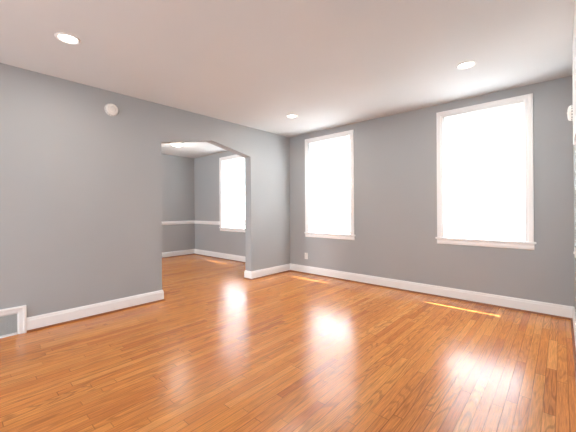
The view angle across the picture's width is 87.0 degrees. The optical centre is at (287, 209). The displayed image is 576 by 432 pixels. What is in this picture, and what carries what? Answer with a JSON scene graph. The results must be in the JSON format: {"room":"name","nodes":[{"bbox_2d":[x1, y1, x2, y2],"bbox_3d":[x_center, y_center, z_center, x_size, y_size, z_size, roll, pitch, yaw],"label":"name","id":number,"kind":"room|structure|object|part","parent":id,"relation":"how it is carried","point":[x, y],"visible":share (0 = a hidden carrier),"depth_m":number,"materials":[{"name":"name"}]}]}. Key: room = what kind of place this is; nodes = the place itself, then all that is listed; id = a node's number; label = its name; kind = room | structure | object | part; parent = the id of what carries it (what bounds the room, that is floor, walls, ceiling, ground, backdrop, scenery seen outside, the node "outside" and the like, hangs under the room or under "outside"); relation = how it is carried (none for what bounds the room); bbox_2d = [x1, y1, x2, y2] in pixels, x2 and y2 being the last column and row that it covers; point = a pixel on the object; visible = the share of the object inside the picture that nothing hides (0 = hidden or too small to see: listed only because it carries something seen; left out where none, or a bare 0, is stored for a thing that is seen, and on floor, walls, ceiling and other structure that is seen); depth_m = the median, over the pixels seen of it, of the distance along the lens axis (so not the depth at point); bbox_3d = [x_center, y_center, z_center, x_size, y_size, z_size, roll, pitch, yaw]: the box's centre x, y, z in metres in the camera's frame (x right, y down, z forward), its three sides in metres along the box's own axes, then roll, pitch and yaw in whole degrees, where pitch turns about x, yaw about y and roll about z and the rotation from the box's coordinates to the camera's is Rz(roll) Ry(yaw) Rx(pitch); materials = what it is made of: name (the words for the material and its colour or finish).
{"room":"empty living room","nodes":[
{"label":"empty living room","id":0,"kind":"room"},
{"bbox_2d":[0,63,289,316],"bbox_3d":[-2.227,-0.089,3.409,0.150,2.550,6.600,0,0,42],"label":"wall","id":1,"kind":"structure","parent":0,"point":[81,204],"depth_m":3.37,"materials":[{"name":"grey paint"}]},
{"bbox_2d":[0,305,26,337],"bbox_3d":[-2.677,1.058,2.771,0.024,0.262,0.439,0,0,42],"label":"air vent","id":2,"kind":"object","parent":1,"relation":"in","point":[13,321],"visible":1,"depth_m":2.87,"materials":[{"name":"white metal"}]},
{"bbox_2d":[0,314,16,335],"bbox_3d":[-2.681,1.083,2.774,0.006,0.176,0.303,0,0,42],"label":"grille","id":3,"kind":"object","parent":2,"relation":"attached to","point":[8,322],"depth_m":2.84,"materials":[{"name":"white metal"}]},
{"bbox_3d":[-2.680,1.179,2.774,0.014,0.020,0.303,0,0,42],"label":"rail","id":4,"kind":"part","parent":2,"relation":"part of","materials":[{"name":"white metal"}]},
{"bbox_2d":[27,290,164,332],"bbox_3d":[-3.050,1.123,2.487,0.212,0.137,4.118,0,0,42],"label":"baseboard","id":5,"kind":"structure","parent":1,"relation":"attached to","point":[43,321],"depth_m":3.33,"materials":[{"name":"white wood"}]},
{"bbox_2d":[104,103,118,115],"bbox_3d":[-2.027,-1.152,3.494,0.044,0.144,0.144,0,0,42],"label":"smoke detector","id":6,"kind":"object","parent":1,"relation":"attached to","point":[111,109],"visible":1,"depth_m":3.48,"materials":[{"name":"white plastic"}]},
{"bbox_2d":[244,264,289,279],"bbox_3d":[-0.350,1.105,5.485,0.212,0.137,1.013,0,0,42],"label":"baseboard","id":7,"kind":"structure","parent":1,"relation":"attached to","point":[250,275],"depth_m":5.32,"materials":[{"name":"white wood"}]},
{"bbox_3d":[-0.355,1.165,5.479,0.212,0.017,0.997,0,0,42],"label":"shoe moulding","id":8,"kind":"part","parent":7,"relation":"part of","materials":[{"name":"brown wood"}]},
{"bbox_2d":[161,154,194,251],"bbox_3d":[-4.757,-0.073,5.688,0.150,2.550,6.600,0,0,42],"label":"wall","id":9,"kind":"structure","parent":0,"point":[177,172],"depth_m":7.73,"materials":[{"name":"grey paint"}]},
{"bbox_2d":[162,249,194,257],"bbox_3d":[-4.682,1.133,5.627,0.031,0.137,6.600,0,0,42],"label":"baseboard","id":10,"kind":"structure","parent":9,"relation":"attached to","point":[190,251],"depth_m":7.72,"materials":[{"name":"white wood"}]},
{"bbox_2d":[162,221,194,224],"bbox_3d":[-4.691,0.353,5.630,0.022,0.086,6.600,0,0,42],"label":"chair rail","id":11,"kind":"object","parent":9,"relation":"attached to","point":[166,222],"visible":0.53,"depth_m":7.69,"materials":[{"name":"white wood"}]},
{"bbox_2d":[0,0,574,157],"bbox_3d":[-1.964,-1.426,3.185,7.664,0.120,6.930,0,0,42],"label":"ceiling","id":12,"kind":"structure","parent":0,"point":[255,64],"depth_m":2.65,"materials":[{"name":"paint"}]},
{"bbox_2d":[54,32,80,44],"bbox_3d":[-1.759,-1.363,2.426,0.174,0.009,0.174,0,0,42],"label":"recessed light","id":13,"kind":"object","parent":12,"relation":"in","point":[67,38],"visible":1,"depth_m":2.42,"materials":[{"name":"white"}]},
{"bbox_2d":[171,143,183,146],"bbox_3d":[-2.265,-1.316,6.208,0.248,0.096,0.248,0,0,42],"label":"dome light","id":14,"kind":"object","parent":12,"relation":"attached to","point":[173,144],"visible":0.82,"depth_m":6.14,"materials":[{"name":"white glass"}]},
{"bbox_2d":[286,114,297,117],"bbox_3d":[0.059,-1.375,4.477,0.174,0.009,0.174,0,0,42],"label":"recessed light","id":15,"kind":"object","parent":12,"relation":"in","point":[289,115],"visible":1,"depth_m":4.48,"materials":[{"name":"white"}]},
{"bbox_2d":[456,61,476,69],"bbox_3d":[1.713,-1.386,2.919,0.174,0.009,0.174,0,0,42],"label":"recessed light","id":16,"kind":"object","parent":12,"relation":"in","point":[467,64],"visible":1,"depth_m":2.92,"materials":[{"name":"white"}]},
{"bbox_2d":[0,254,575,431],"bbox_3d":[-1.947,1.244,3.185,7.664,0.120,6.930,0,0,42],"label":"floor","id":17,"kind":"structure","parent":0,"point":[223,351],"depth_m":2.29,"materials":[{"name":"brown wood"}]},
{"bbox_2d":[194,76,573,306],"bbox_3d":[0.303,-0.106,5.692,7.664,2.550,0.180,0,0,42],"label":"wall","id":18,"kind":"structure","parent":0,"point":[395,156],"depth_m":4.20,"materials":[{"name":"grey paint"}]},
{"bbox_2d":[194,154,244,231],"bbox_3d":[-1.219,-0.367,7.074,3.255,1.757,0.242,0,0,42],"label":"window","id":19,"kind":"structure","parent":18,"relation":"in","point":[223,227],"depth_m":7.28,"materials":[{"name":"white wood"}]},
{"bbox_2d":[221,156,244,224],"bbox_3d":[-1.279,-0.421,6.976,0.838,1.541,0.042,0,0,42],"label":"window blind","id":20,"kind":"object","parent":19,"relation":"attached to","point":[232,176],"visible":0.97,"depth_m":6.96,"materials":[{"name":"plastic"}]},
{"bbox_3d":[-1.190,0.013,7.072,0.844,0.836,0.030,0,0,42],"label":"sash","id":21,"kind":"part","parent":19,"relation":"part of","materials":[{"name":"glass"}]},
{"bbox_2d":[195,249,245,262],"bbox_3d":[-1.286,1.111,6.989,3.255,0.137,0.031,0,0,42],"label":"baseboard","id":22,"kind":"structure","parent":18,"relation":"attached to","point":[237,258],"depth_m":7.26,"materials":[{"name":"white wood"}]},
{"bbox_3d":[-1.291,1.171,6.983,3.223,0.017,0.015,0,0,42],"label":"shoe moulding","id":23,"kind":"part","parent":22,"relation":"part of","materials":[{"name":"brown wood"}]},
{"bbox_2d":[304,130,354,239],"bbox_3d":[0.760,-0.392,5.294,1.044,1.779,0.238,0,0,42],"label":"window","id":24,"kind":"structure","parent":18,"relation":"in","point":[309,232],"depth_m":5.14,"materials":[{"name":"white wood"}]},
{"bbox_2d":[308,134,349,229],"bbox_3d":[0.682,-0.445,5.209,0.838,1.563,0.042,0,0,42],"label":"window blind","id":25,"kind":"object","parent":24,"relation":"attached to","point":[328,160],"visible":1,"depth_m":5.19,"materials":[{"name":"plastic"}]},
{"bbox_3d":[0.771,-0.005,5.305,0.844,0.846,0.030,0,0,42],"label":"sash","id":26,"kind":"part","parent":24,"relation":"part of","materials":[{"name":"glass"}]},
{"bbox_2d":[290,263,572,319],"bbox_3d":[1.505,1.093,4.475,3.959,0.137,0.031,0,0,42],"label":"baseboard","id":27,"kind":"structure","parent":18,"relation":"attached to","point":[524,305],"depth_m":3.92,"materials":[{"name":"white wood"}]},
{"bbox_2d":[435,93,536,249],"bbox_3d":[2.430,-0.419,3.789,1.046,1.743,0.238,0,0,42],"label":"window","id":28,"kind":"structure","parent":18,"relation":"in","point":[526,241],"depth_m":3.58,"materials":[{"name":"white wood"}]},
{"bbox_2d":[443,100,524,234],"bbox_3d":[2.353,-0.472,3.704,0.840,1.527,0.042,0,0,42],"label":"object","id":29,"kind":"structure","parent":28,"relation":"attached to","point":[483,150],"depth_m":3.67,"materials":[{"name":"plastic"}]},
{"bbox_3d":[2.361,0.285,3.708,0.838,0.012,0.010,0,0,42],"label":"rail","id":30,"kind":"part","parent":29,"relation":"part of","materials":[{"name":"white"}]},
{"bbox_3d":[2.563,-0.464,3.510,0.002,1.489,0.001,0,0,42],"label":"ladder cord","id":31,"kind":"part","parent":29,"relation":"part of","materials":[{"name":"white"}]},
{"bbox_3d":[2.442,-0.041,3.800,0.846,0.828,0.030,0,0,42],"label":"sash","id":32,"kind":"part","parent":28,"relation":"part of","materials":[{"name":"glass"}]},
{"bbox_2d":[573,144,575,313],"bbox_3d":[0.826,-0.110,0.659,0.150,2.550,6.600,0,0,42],"label":"wall","id":33,"kind":"structure","parent":0,"point":[574,146],"depth_m":2.93,"materials":[{"name":"grey paint"}]},
{"bbox_2d":[567,105,572,120],"bbox_3d":[2.619,-0.891,2.808,0.054,0.150,0.150,0,0,42],"label":"smoke detector","id":34,"kind":"object","parent":33,"relation":"attached to","point":[570,108],"visible":0.78,"depth_m":2.77,"materials":[{"name":"white plastic"}]},
{"bbox_2d":[571,307,575,378],"bbox_3d":[0.767,1.097,0.720,0.031,0.137,6.600,0,0,42],"label":"baseboard","id":35,"kind":"structure","parent":33,"relation":"attached to","point":[573,320],"depth_m":2.68,"materials":[{"name":"white wood"}]},
{"bbox_2d":[572,0,575,144],"bbox_3d":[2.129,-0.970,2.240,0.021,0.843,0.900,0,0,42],"label":"upper cabinet","id":36,"kind":"object","parent":33,"relation":"attached to","point":[574,28],"visible":1,"depth_m":2.28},
{"bbox_3d":[2.260,-0.955,2.384,0.018,0.689,0.386,0,0,42],"label":"door","id":37,"kind":"part","parent":36,"relation":"part of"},
{"bbox_3d":[1.999,-0.954,2.094,0.018,0.689,0.386,0,0,42],"label":"door","id":38,"kind":"part","parent":36,"relation":"part of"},
{"label":"outside","id":39,"kind":"structure","parent":0,"visible":0},
{"bbox_2d":[228,217,520,236],"bbox_3d":[20.204,1.738,28.188,80.000,0.100,59.770,0,0,42],"label":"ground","id":40,"kind":"structure","parent":39,"point":[349,217],"depth_m":22.83,"materials":[{"name":"white"}]}
]}

